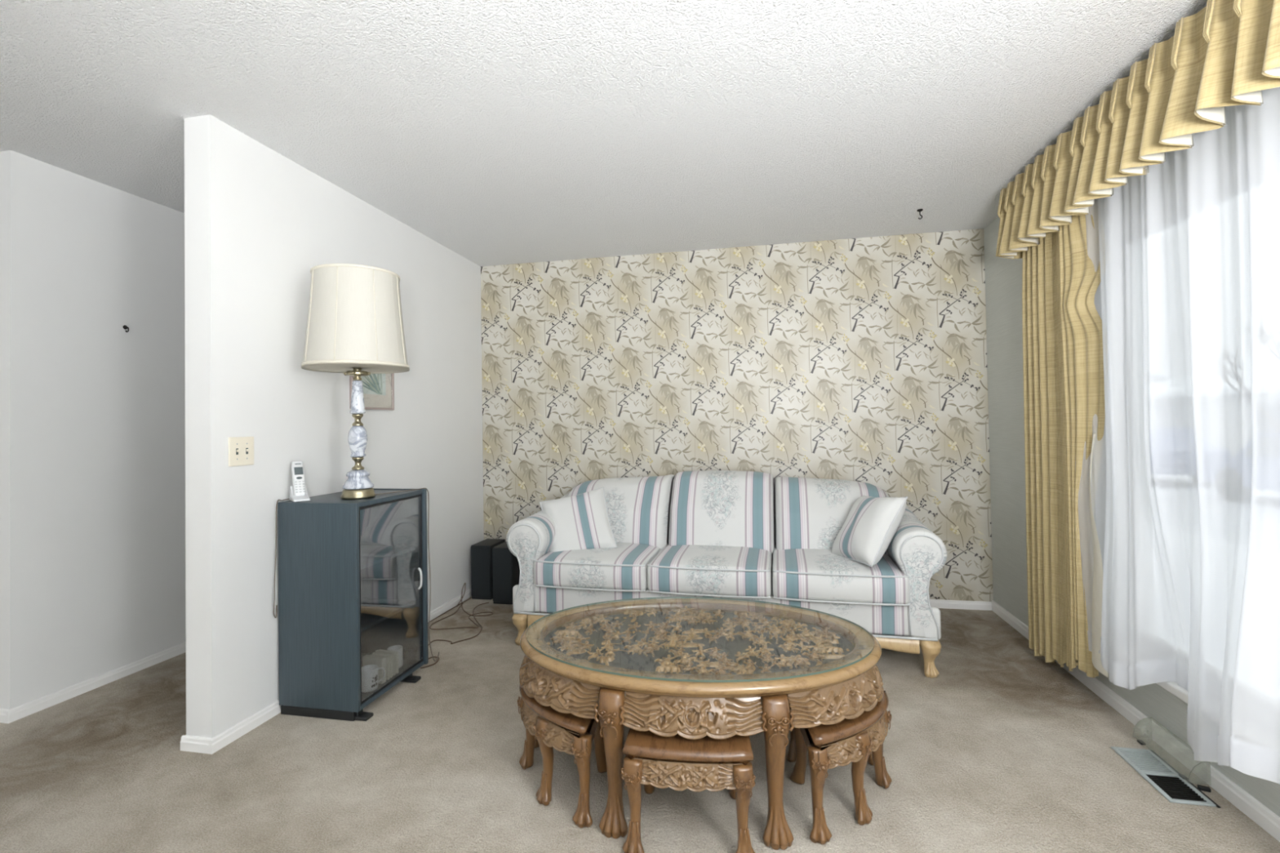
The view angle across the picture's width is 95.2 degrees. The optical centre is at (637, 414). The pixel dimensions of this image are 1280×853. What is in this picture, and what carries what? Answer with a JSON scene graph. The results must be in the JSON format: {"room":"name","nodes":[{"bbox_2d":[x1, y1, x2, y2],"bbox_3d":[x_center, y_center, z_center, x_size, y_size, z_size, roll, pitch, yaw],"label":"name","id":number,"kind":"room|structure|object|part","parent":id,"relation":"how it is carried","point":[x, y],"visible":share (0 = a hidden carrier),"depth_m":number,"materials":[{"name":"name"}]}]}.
{"room":"living room","nodes":[
{"label":"living room","id":0,"kind":"room"},
{"bbox_2d":[0,150,186,709],"bbox_3d":[-2.343,0.108,4.373,0.100,2.440,3.811,-1,-1,12],"label":"wall","id":1,"kind":"structure","parent":0,"point":[92,411],"depth_m":2.77,"materials":[{"name":"white paint"}]},
{"bbox_2d":[5,641,186,723],"bbox_3d":[-2.270,1.300,4.336,0.013,0.052,3.824,-1,-1,12],"label":"baseboard","id":2,"kind":"structure","parent":1,"relation":"attached to","point":[13,714],"depth_m":2.76,"materials":[{"name":"white paint"}]},
{"bbox_2d":[123,324,128,332],"bbox_3d":[-2.582,-0.433,2.956,0.024,0.038,0.021,-1,-1,12],"label":"wall hook","id":3,"kind":"object","parent":1,"relation":"attached to","point":[125,326],"visible":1,"depth_m":2.95,"materials":[{"name":"grey metal"}]},
{"bbox_2d":[184,115,484,737],"bbox_3d":[-1.303,0.088,4.138,0.120,2.440,3.853,-1,-1,12],"label":"wall","id":4,"kind":"structure","parent":0,"point":[257,221],"depth_m":2.53,"materials":[{"name":"white paint"}]},
{"bbox_2d":[180,734,212,753],"bbox_3d":[-1.681,1.257,2.227,0.133,0.052,0.013,-1,-1,12],"label":"baseboard","id":5,"kind":"structure","parent":4,"relation":"attached to","point":[188,743],"depth_m":2.22,"materials":[{"name":"white paint"}]},
{"bbox_2d":[228,436,253,466],"bbox_3d":[-1.598,0.149,2.364,0.015,0.116,0.117,-1,-1,12],"label":"light switch","id":6,"kind":"object","parent":4,"relation":"attached to","point":[241,449],"visible":1,"depth_m":2.36,"materials":[{"name":"beige plastic"}]},
{"bbox_2d":[208,588,471,754],"bbox_3d":[-1.382,1.270,3.315,0.013,0.052,2.266,-1,-1,12],"label":"baseboard","id":7,"kind":"structure","parent":4,"relation":"attached to","point":[228,736],"depth_m":2.40,"materials":[{"name":"white paint"}]},
{"bbox_2d":[349,373,394,410],"bbox_3d":[-1.437,-0.276,3.176,0.018,0.500,0.352,-1,-1,12],"label":"framed print","id":8,"kind":"object","parent":4,"relation":"attached to","point":[378,388],"visible":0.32,"depth_m":3.22,"materials":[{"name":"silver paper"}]},
{"bbox_2d":[0,0,1207,266],"bbox_3d":[-1.774,-1.223,1.829,7.337,0.120,8.800,-1,-1,12],"label":"ceiling","id":9,"kind":"structure","parent":0,"point":[500,132],"depth_m":2.20,"materials":[{"name":"white paint"}]},
{"bbox_2d":[916,208,923,219],"bbox_3d":[1.644,-1.163,3.404,0.032,0.056,0.032,-1,-1,12],"label":"ceiling hook","id":10,"kind":"object","parent":9,"relation":"attached to","point":[919,211],"visible":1,"depth_m":3.40,"materials":[{"name":"grey metal"}]},
{"bbox_2d":[0,596,1279,852],"bbox_3d":[-1.734,1.336,1.787,7.337,0.120,8.800,-1,-1,12],"label":"floor","id":11,"kind":"structure","parent":0,"point":[1004,750],"depth_m":2.01,"materials":[{"name":"beige carpet"}]},
{"bbox_2d":[277,488,428,721],"bbox_3d":[-1.289,0.829,2.724,0.419,0.910,0.514,-1,-1,12],"label":"base cabinet","id":12,"kind":"object","parent":11,"relation":"on","point":[353,574],"visible":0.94,"depth_m":2.50,"materials":[{"name":"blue wood"}]},
{"bbox_2d":[273,485,310,617],"bbox_3d":[-1.509,0.593,2.543,0.135,0.558,0.102,0,-1,-42],"label":"cradle","id":13,"kind":"object","parent":12,"relation":"on","point":[291,497],"visible":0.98,"depth_m":2.53,"materials":[{"name":"white plastic"}]},
{"bbox_3d":[-1.542,0.620,2.546,0.011,0.504,0.106,-1,-1,17],"label":"cord","id":14,"kind":"part","parent":13,"relation":"part of","materials":[{"name":"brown plastic"}]},
{"bbox_2d":[291,460,306,496],"bbox_3d":[-1.499,0.286,2.585,0.049,0.159,0.077,0,-1,-42],"label":"handset","id":15,"kind":"object","parent":13,"relation":"in","point":[298,475],"visible":0.99,"depth_m":2.57,"materials":[{"name":"white plastic"}]},
{"bbox_3d":[-1.356,0.810,2.486,0.384,0.868,0.018,-1,-1,12],"label":"panel","id":16,"kind":"part","parent":12,"relation":"part of","materials":[{"name":"black wood"}]},
{"bbox_3d":[-1.313,0.389,2.735,0.384,0.020,0.477,-1,-1,12],"label":"panel","id":17,"kind":"part","parent":12,"relation":"part of","materials":[{"name":"black wood"}]},
{"bbox_2d":[360,649,372,666],"bbox_3d":[-1.380,1.205,2.869,0.120,0.055,0.100,-1,-1,-11],"label":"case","id":18,"kind":"object","parent":12,"relation":"on","point":[371,652],"visible":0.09,"depth_m":2.90,"materials":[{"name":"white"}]},
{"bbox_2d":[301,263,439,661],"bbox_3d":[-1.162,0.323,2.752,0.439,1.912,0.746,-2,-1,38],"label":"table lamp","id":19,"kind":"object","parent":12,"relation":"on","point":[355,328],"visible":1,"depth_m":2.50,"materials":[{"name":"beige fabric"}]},
{"bbox_3d":[-1.268,-0.421,2.643,0.432,0.424,0.432,-1,-1,12],"label":"lamp shade","id":20,"kind":"part","parent":19,"relation":"part of","materials":[{"name":"beige fabric"}]},
{"bbox_2d":[352,367,361,380],"bbox_3d":[-1.265,-0.202,2.639,0.038,0.101,0.038,-1,-1,12],"label":"socket","id":21,"kind":"object","parent":19,"relation":"attached to","point":[358,373],"depth_m":2.62,"materials":[{"name":"gold metal"}]},
{"bbox_3d":[-1.111,0.826,2.911,0.099,0.911,0.495,-1,-1,19],"label":"cord","id":22,"kind":"part","parent":19,"relation":"part of","materials":[{"name":"brown plastic"}]},
{"bbox_2d":[361,664,385,692],"bbox_3d":[-1.193,1.178,2.618,0.078,0.094,0.100,-1,-1,29],"label":"mug","id":23,"kind":"object","parent":12,"relation":"on","point":[370,681],"visible":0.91,"depth_m":2.58,"materials":[{"name":"white ceramic"}]},
{"bbox_3d":[-1.154,1.173,2.635,0.035,0.067,0.010,0,-1,-31],"label":"handle","id":24,"kind":"part","parent":23,"relation":"part of","materials":[{"name":"white ceramic"}]},
{"bbox_2d":[362,654,386,684],"bbox_3d":[-1.209,1.170,2.685,0.110,0.113,0.026,-1,-1,19],"label":"mug","id":25,"kind":"object","parent":12,"relation":"on","point":[380,661],"visible":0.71,"depth_m":2.67,"materials":[{"name":"beige ceramic"}]},
{"bbox_2d":[371,654,389,679],"bbox_3d":[-1.201,1.175,2.721,0.110,0.103,0.011,-1,-1,19],"label":"case","id":26,"kind":"object","parent":12,"relation":"on","point":[387,657],"visible":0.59,"depth_m":2.70,"materials":[{"name":"beige ceramic"}]},
{"bbox_2d":[372,652,392,677],"bbox_3d":[-1.197,1.175,2.743,0.110,0.105,0.011,-1,-1,19],"label":"case","id":27,"kind":"object","parent":12,"relation":"on","point":[389,655],"visible":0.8,"depth_m":2.73,"materials":[{"name":"beige ceramic"}]},
{"bbox_2d":[375,649,395,675],"bbox_3d":[-1.192,1.174,2.766,0.110,0.107,0.011,-1,-1,19],"label":"mug","id":28,"kind":"object","parent":12,"relation":"on","point":[393,653],"visible":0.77,"depth_m":2.75,"materials":[{"name":"beige ceramic"}]},
{"bbox_2d":[379,648,398,673],"bbox_3d":[-1.188,1.177,2.788,0.110,0.101,0.011,-1,-1,19],"label":"case","id":29,"kind":"object","parent":12,"relation":"on","point":[397,652],"visible":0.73,"depth_m":2.77,"materials":[{"name":"beige"}]},
{"bbox_3d":[-1.127,0.810,2.691,0.010,0.826,0.474,-1,-1,12],"label":"glass door","id":30,"kind":"part","parent":12,"relation":"part of","materials":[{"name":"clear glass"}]},
{"bbox_3d":[-1.299,1.238,2.721,0.384,0.018,0.477,-1,-1,12],"label":"panel","id":31,"kind":"part","parent":12,"relation":"part of","materials":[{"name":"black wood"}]},
{"bbox_3d":[-1.250,0.814,2.969,0.396,0.872,0.018,-1,-1,12],"label":"panel","id":32,"kind":"part","parent":12,"relation":"part of","materials":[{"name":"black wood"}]},
{"bbox_2d":[386,644,403,668],"bbox_3d":[-1.180,1.183,2.847,0.072,0.092,0.072,-2,-1,33],"label":"mug","id":33,"kind":"object","parent":12,"relation":"on","point":[398,648],"visible":0.52,"depth_m":2.84,"materials":[{"name":"white ceramic"}]},
{"bbox_3d":[-1.070,0.808,2.879,0.024,0.108,0.011,-1,-1,19],"label":"handle","id":34,"kind":"part","parent":12,"relation":"part of","materials":[{"name":"silver metal"}]},
{"bbox_2d":[420,656,439,668],"bbox_3d":[-1.076,1.282,3.022,0.077,0.005,0.148,-1,-1,12],"label":"coiled cord","id":35,"kind":"object","parent":11,"relation":"on","point":[433,656],"visible":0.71,"depth_m":3.00,"materials":[{"name":"brown plastic"}]},
{"bbox_2d":[427,597,471,623],"bbox_3d":[-1.296,1.296,3.637,0.018,0.005,1.200,-1,-1,12],"label":"cable","id":36,"kind":"object","parent":11,"relation":"on","point":[470,597],"visible":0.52,"depth_m":3.87,"materials":[{"name":"brown plastic"}]},
{"bbox_2d":[428,602,488,644],"bbox_3d":[-1.030,1.287,3.520,0.226,0.010,1.018,-1,-1,8],"label":"cable","id":37,"kind":"object","parent":11,"relation":"on","point":[451,642],"visible":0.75,"depth_m":3.37,"materials":[{"name":"brown plastic"}]},
{"bbox_2d":[429,582,493,629],"bbox_3d":[-1.094,1.234,3.788,0.313,0.130,0.569,-1,-1,6],"label":"cable","id":38,"kind":"object","parent":11,"relation":"on","point":[464,583],"visible":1,"depth_m":3.76,"materials":[{"name":"brown plastic"}]},
{"bbox_2d":[471,538,505,599],"bbox_3d":[-1.080,1.117,4.240,0.148,0.378,0.260,-1,-1,12],"label":"loudspeaker","id":39,"kind":"object","parent":11,"relation":"on","point":[482,584],"visible":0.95,"depth_m":4.12,"materials":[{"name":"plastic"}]},
{"bbox_2d":[471,546,490,596],"bbox_3d":[-1.105,1.107,4.119,0.142,0.352,0.012,-1,-1,12],"label":"grille","id":40,"kind":"object","parent":39,"relation":"attached to","point":[480,555],"depth_m":4.11,"materials":[{"name":"fabric"}]},
{"bbox_2d":[492,541,519,604],"bbox_3d":[-0.899,1.109,4.126,0.147,0.384,0.270,-1,-1,12],"label":"loudspeaker","id":41,"kind":"object","parent":11,"relation":"on","point":[505,566],"visible":0.54,"depth_m":4.00,"materials":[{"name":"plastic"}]},
{"bbox_2d":[492,548,512,601],"bbox_3d":[-0.925,1.099,4.000,0.141,0.358,0.012,-1,-1,12],"label":"grille","id":42,"kind":"object","parent":41,"relation":"attached to","point":[502,558],"depth_m":3.99,"materials":[{"name":"fabric"}]},
{"bbox_2d":[534,737,539,747],"bbox_3d":[-0.246,1.110,2.346,0.345,0.306,0.359,-1,-1,7],"label":"stool","id":43,"kind":"object","parent":11,"relation":"on","point":[536,744],"visible":0.02,"depth_m":2.21,"materials":[{"name":"brown wood"}]},
{"bbox_2d":[516,684,606,827],"bbox_3d":[-0.283,1.104,1.952,0.345,0.306,0.359,-1,-1,7],"label":"stool","id":44,"kind":"object","parent":11,"relation":"on","point":[571,734],"visible":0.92,"depth_m":1.87,"materials":[{"name":"brown wood"}]},
{"bbox_3d":[-0.398,1.128,2.099,0.065,0.266,0.066,-1,-1,7],"label":"leg","id":45,"kind":"part","parent":44,"relation":"part of","materials":[{"name":"brown wood"}]},
{"bbox_3d":[-0.305,1.124,1.899,0.066,0.266,0.066,-1,-1,7],"label":"leg","id":46,"kind":"part","parent":44,"relation":"part of","materials":[{"name":"brown wood"}]},
{"bbox_3d":[-0.279,0.971,1.959,0.322,0.040,0.337,-1,-1,7],"label":"seat","id":47,"kind":"part","parent":44,"relation":"part of","materials":[{"name":"brown wood"}]},
{"bbox_3d":[-0.169,1.120,1.790,0.066,0.266,0.066,-1,-1,7],"label":"leg","id":48,"kind":"part","parent":44,"relation":"part of","materials":[{"name":"brown wood"}]},
{"bbox_3d":[-0.123,1.121,2.063,0.068,0.262,0.044,0,-1,-36],"label":"leg","id":49,"kind":"part","parent":44,"relation":"part of","materials":[{"name":"brown wood"}]},
{"bbox_2d":[621,728,755,852],"bbox_3d":[0.159,1.094,1.785,0.378,0.306,0.356,-1,-1,7],"label":"stool","id":50,"kind":"object","parent":11,"relation":"on","point":[677,762],"visible":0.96,"depth_m":1.64,"materials":[{"name":"brown wood"}]},
{"bbox_3d":[-0.013,1.115,1.659,0.065,0.266,0.066,-1,-1,7],"label":"leg","id":51,"kind":"part","parent":50,"relation":"part of","materials":[{"name":"brown wood"}]},
{"bbox_3d":[0.037,1.117,1.944,0.044,0.262,0.068,-1,-1,7],"label":"leg","id":52,"kind":"part","parent":50,"relation":"part of","materials":[{"name":"brown wood"}]},
{"bbox_3d":[0.157,0.961,1.785,0.368,0.040,0.328,-1,-1,7],"label":"seat","id":53,"kind":"part","parent":50,"relation":"part of","materials":[{"name":"brown wood"}]},
{"bbox_3d":[0.315,1.112,1.911,0.044,0.262,0.068,-1,-1,7],"label":"leg","id":54,"kind":"part","parent":50,"relation":"part of","materials":[{"name":"brown wood"}]},
{"bbox_3d":[0.297,1.109,1.623,0.065,0.266,0.066,-1,-1,7],"label":"leg","id":55,"kind":"part","parent":50,"relation":"part of","materials":[{"name":"brown wood"}]},
{"bbox_2d":[519,596,883,849],"bbox_3d":[0.208,1.014,2.093,1.270,0.478,0.862,-1,-1,7],"label":"coffee table","id":56,"kind":"object","parent":11,"relation":"on","point":[691,668],"visible":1,"depth_m":1.84,"materials":[{"name":"brown wood"}]},
{"bbox_3d":[-0.077,1.039,1.750,0.095,0.426,0.096,-1,-1,7],"label":"leg","id":57,"kind":"part","parent":56,"relation":"part of","materials":[{"name":"brown wood"}]},
{"bbox_3d":[0.205,0.778,2.097,1.220,0.006,0.812,-1,-1,7],"label":"glass","id":58,"kind":"part","parent":56,"relation":"part of","materials":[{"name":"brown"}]},
{"bbox_3d":[0.405,1.031,1.692,0.095,0.426,0.096,-1,-1,7],"label":"leg","id":59,"kind":"part","parent":56,"relation":"part of","materials":[{"name":"brown wood"}]},
{"bbox_2d":[506,470,946,678],"bbox_3d":[0.465,0.812,3.450,2.277,0.916,0.961,-1,-1,14],"label":"sofa","id":60,"kind":"object","parent":11,"relation":"on","point":[726,534],"visible":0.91,"depth_m":3.22,"materials":[{"name":"white fabric"}]},
{"bbox_3d":[-0.649,1.195,3.278,0.097,0.179,0.104,-1,-1,14],"label":"leg","id":61,"kind":"part","parent":60,"relation":"part of","materials":[{"name":"brown wood"}]},
{"bbox_3d":[-0.631,0.859,3.260,0.186,0.487,0.008,-1,-1,14],"label":"arm","id":62,"kind":"part","parent":60,"relation":"part of"},
{"bbox_3d":[-0.537,0.824,3.654,0.233,0.568,0.800,-1,-1,14],"label":"arm","id":63,"kind":"part","parent":60,"relation":"part of"},
{"bbox_2d":[539,486,617,552],"bbox_3d":[-0.359,0.654,3.488,0.462,0.416,0.260,-1,-1,-6],"label":"throw pillow","id":64,"kind":"object","parent":60,"relation":"on","point":[581,521],"visible":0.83,"depth_m":3.43,"materials":[{"name":"white fabric"}]},
{"bbox_2d":[533,542,660,590],"bbox_3d":[-0.195,0.863,3.461,0.640,0.175,0.673,-1,-1,14],"label":"seat cushion","id":65,"kind":"object","parent":60,"relation":"on","point":[625,566],"depth_m":3.17,"materials":[{"name":"white fabric"}]},
{"bbox_2d":[567,474,675,550],"bbox_3d":[-0.118,0.616,3.818,0.702,0.434,0.523,-1,-1,14],"label":"cushion","id":66,"kind":"object","parent":60,"relation":"on","point":[638,508],"depth_m":3.61,"materials":[{"name":"white fabric"}]},
{"bbox_2d":[647,543,772,596],"bbox_3d":[0.432,0.851,3.311,0.640,0.175,0.673,-1,-1,14],"label":"seat cushion","id":67,"kind":"object","parent":60,"relation":"on","point":[673,570],"depth_m":3.03,"materials":[{"name":"white fabric"}]},
{"bbox_3d":[0.558,0.753,3.841,2.120,0.722,0.085,-1,-1,14],"label":"backrest","id":68,"kind":"part","parent":60,"relation":"part of","materials":[{"name":"white fabric"}]},
{"bbox_2d":[668,470,774,553],"bbox_3d":[0.533,0.587,3.661,0.627,0.462,0.523,-1,-1,14],"label":"cushion","id":69,"kind":"object","parent":60,"relation":"on","point":[708,508],"depth_m":3.47,"materials":[{"name":"white fabric"}]},
{"bbox_3d":[0.367,1.119,3.018,2.000,0.075,0.032,-1,-1,14],"label":"rail","id":70,"kind":"part","parent":60,"relation":"part of","materials":[{"name":"brown wood"}]},
{"bbox_2d":[774,476,888,555],"bbox_3d":[1.169,0.595,3.508,0.669,0.425,0.523,-1,-1,14],"label":"cushion","id":71,"kind":"object","parent":60,"relation":"on","point":[810,513],"depth_m":3.37,"materials":[{"name":"white fabric"}]},
{"bbox_2d":[772,544,909,604],"bbox_3d":[1.059,0.839,3.160,0.640,0.175,0.673,-1,-1,14],"label":"seat cushion","id":72,"kind":"object","parent":60,"relation":"on","point":[802,574],"depth_m":2.87,"materials":[{"name":"white fabric"}]},
{"bbox_2d":[831,495,907,567],"bbox_3d":[1.198,0.595,3.046,0.269,0.369,0.438,-1,-1,-7],"label":"throw pillow","id":73,"kind":"object","parent":60,"relation":"on","point":[871,524],"visible":0.99,"depth_m":2.92,"materials":[{"name":"white fabric"}]},
{"bbox_3d":[1.450,0.784,3.176,0.233,0.568,0.800,-1,-1,14],"label":"arm","id":74,"kind":"part","parent":60,"relation":"part of"},
{"bbox_3d":[1.356,0.820,2.782,0.186,0.487,0.008,-1,-1,14],"label":"arm","id":75,"kind":"part","parent":60,"relation":"part of"},
{"bbox_3d":[1.392,1.155,2.787,0.097,0.179,0.104,-1,-1,14],"label":"leg","id":76,"kind":"part","parent":60,"relation":"part of","materials":[{"name":"brown wood"}]},
{"bbox_2d":[786,724,873,765],"bbox_3d":[0.722,1.093,2.230,0.345,0.306,0.359,-1,-1,7],"label":"stool","id":77,"kind":"object","parent":11,"relation":"on","point":[791,757],"visible":0.02,"depth_m":2.10,"materials":[{"name":"brown wood"}]},
{"bbox_3d":[0.564,1.111,2.118,0.068,0.262,0.044,0,-1,-40],"label":"leg","id":78,"kind":"part","parent":77,"relation":"part of","materials":[{"name":"brown wood"}]},
{"bbox_3d":[0.838,1.109,2.081,0.065,0.266,0.066,-1,-1,7],"label":"leg","id":79,"kind":"part","parent":77,"relation":"part of","materials":[{"name":"brown wood"}]},
{"bbox_2d":[789,690,891,844],"bbox_3d":[0.675,1.087,1.839,0.345,0.306,0.359,-1,-1,5],"label":"stool","id":80,"kind":"object","parent":11,"relation":"on","point":[844,742],"visible":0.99,"depth_m":1.76,"materials":[{"name":"brown wood"}]},
{"bbox_3d":[0.543,1.109,1.982,0.044,0.262,0.068,0,-1,-38],"label":"leg","id":81,"kind":"part","parent":80,"relation":"part of","materials":[{"name":"brown wood"}]},
{"bbox_3d":[0.531,1.107,1.705,0.066,0.266,0.066,-1,-1,5],"label":"leg","id":82,"kind":"part","parent":80,"relation":"part of","materials":[{"name":"brown wood"}]},
{"bbox_3d":[0.668,0.954,1.847,0.322,0.040,0.337,-1,-1,5],"label":"seat","id":83,"kind":"part","parent":80,"relation":"part of","materials":[{"name":"brown wood"}]},
{"bbox_3d":[0.687,1.106,1.783,0.066,0.266,0.066,-1,-1,5],"label":"leg","id":84,"kind":"part","parent":80,"relation":"part of","materials":[{"name":"brown wood"}]},
{"bbox_3d":[0.819,1.107,1.960,0.065,0.266,0.066,-1,-1,5],"label":"leg","id":85,"kind":"part","parent":80,"relation":"part of","materials":[{"name":"brown wood"}]},
{"bbox_2d":[1111,746,1220,808],"bbox_3d":[1.773,1.220,1.981,0.133,0.007,0.320,-1,-1,12],"label":"floor vent","id":86,"kind":"object","parent":11,"relation":"in","point":[1150,766],"visible":1,"depth_m":1.96,"materials":[{"name":"grey metal"}]},
{"bbox_2d":[1137,739,1188,780],"bbox_3d":[1.876,1.180,2.066,0.065,0.083,0.292,-1,-1,12],"label":"air deflector","id":87,"kind":"object","parent":86,"relation":"on","point":[1140,741],"visible":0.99,"depth_m":2.16,"materials":[{"name":"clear plastic"}]},
{"bbox_2d":[1197,784,1210,792],"bbox_3d":[1.841,1.215,1.900,0.030,0.011,0.016,-1,-1,32],"label":"clip","id":88,"kind":"object","parent":87,"relation":"attached to","point":[1202,788],"visible":1,"depth_m":1.90,"materials":[{"name":"black plastic"}]},
{"bbox_2d":[480,228,993,601],"bbox_3d":[0.543,0.059,4.141,3.497,2.440,0.102,-1,-1,12],"label":"wall","id":89,"kind":"structure","parent":0,"point":[862,359],"depth_m":4.04,"materials":[{"name":"paper"}]},
{"bbox_2d":[929,599,991,610],"bbox_3d":[0.551,1.252,4.067,3.471,0.052,0.013,-1,-1,12],"label":"baseboard","id":90,"kind":"structure","parent":89,"relation":"attached to","point":[949,604],"depth_m":3.75,"materials":[{"name":"white paint"}]},
{"bbox_2d":[983,216,1279,817],"bbox_3d":[1.613,-0.021,0.349,0.130,2.440,7.100,-1,-1,12],"label":"wall","id":91,"kind":"structure","parent":0,"point":[1003,276],"depth_m":3.41,"materials":[{"name":"white paint"}]},
{"bbox_2d":[991,600,1279,842],"bbox_3d":[1.552,1.169,0.295,0.013,0.062,7.000,-1,-1,12],"label":"baseboard","id":92,"kind":"structure","parent":91,"relation":"attached to","point":[1251,807],"depth_m":2.07,"materials":[{"name":"white paint"}]},
{"bbox_2d":[995,0,1279,258],"bbox_3d":[1.654,-1.002,1.572,0.245,0.369,2.960,-1,-1,12],"label":"valance","id":93,"kind":"object","parent":91,"relation":"attached to","point":[1220,55],"visible":0.98,"depth_m":1.85,"materials":[{"name":"gold fabric"},{"name":"white lining fabric"}]},
{"bbox_2d":[1022,214,1108,677],"bbox_3d":[1.944,0.121,2.689,0.098,2.176,0.676,-1,-1,12],"label":"drape","id":94,"kind":"object","parent":93,"relation":"hanging from","point":[1063,358],"visible":0.94,"depth_m":2.66,"materials":[{"name":"fabric"}]},
{"bbox_2d":[1075,86,1279,784],"bbox_3d":[1.663,0.034,1.407,0.191,2.100,2.452,-1,-1,14],"label":"sheer curtain","id":95,"kind":"object","parent":93,"relation":"hanging from","point":[1185,473],"visible":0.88,"depth_m":1.82,"materials":[{"name":"white fabric"}]},
{"bbox_2d":[1156,681,1188,703],"bbox_3d":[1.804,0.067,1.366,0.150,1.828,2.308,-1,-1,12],"label":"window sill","id":96,"kind":"structure","parent":91,"relation":"in","point":[1173,687],"depth_m":2.05,"materials":[{"name":"white paint"}]},
{"bbox_3d":[-3.953,0.108,2.810,2.424,2.440,0.100,-1,-1,12],"label":"wall","id":97,"kind":"structure","parent":0,"visible":0},
{"bbox_2d":[0,708,8,723],"bbox_3d":[-3.897,1.300,2.725,2.524,0.052,0.013,-1,-1,12],"label":"baseboard","id":98,"kind":"structure","parent":97,"relation":"attached to","point":[2,711],"depth_m":2.47,"materials":[{"name":"white paint"}]}
]}

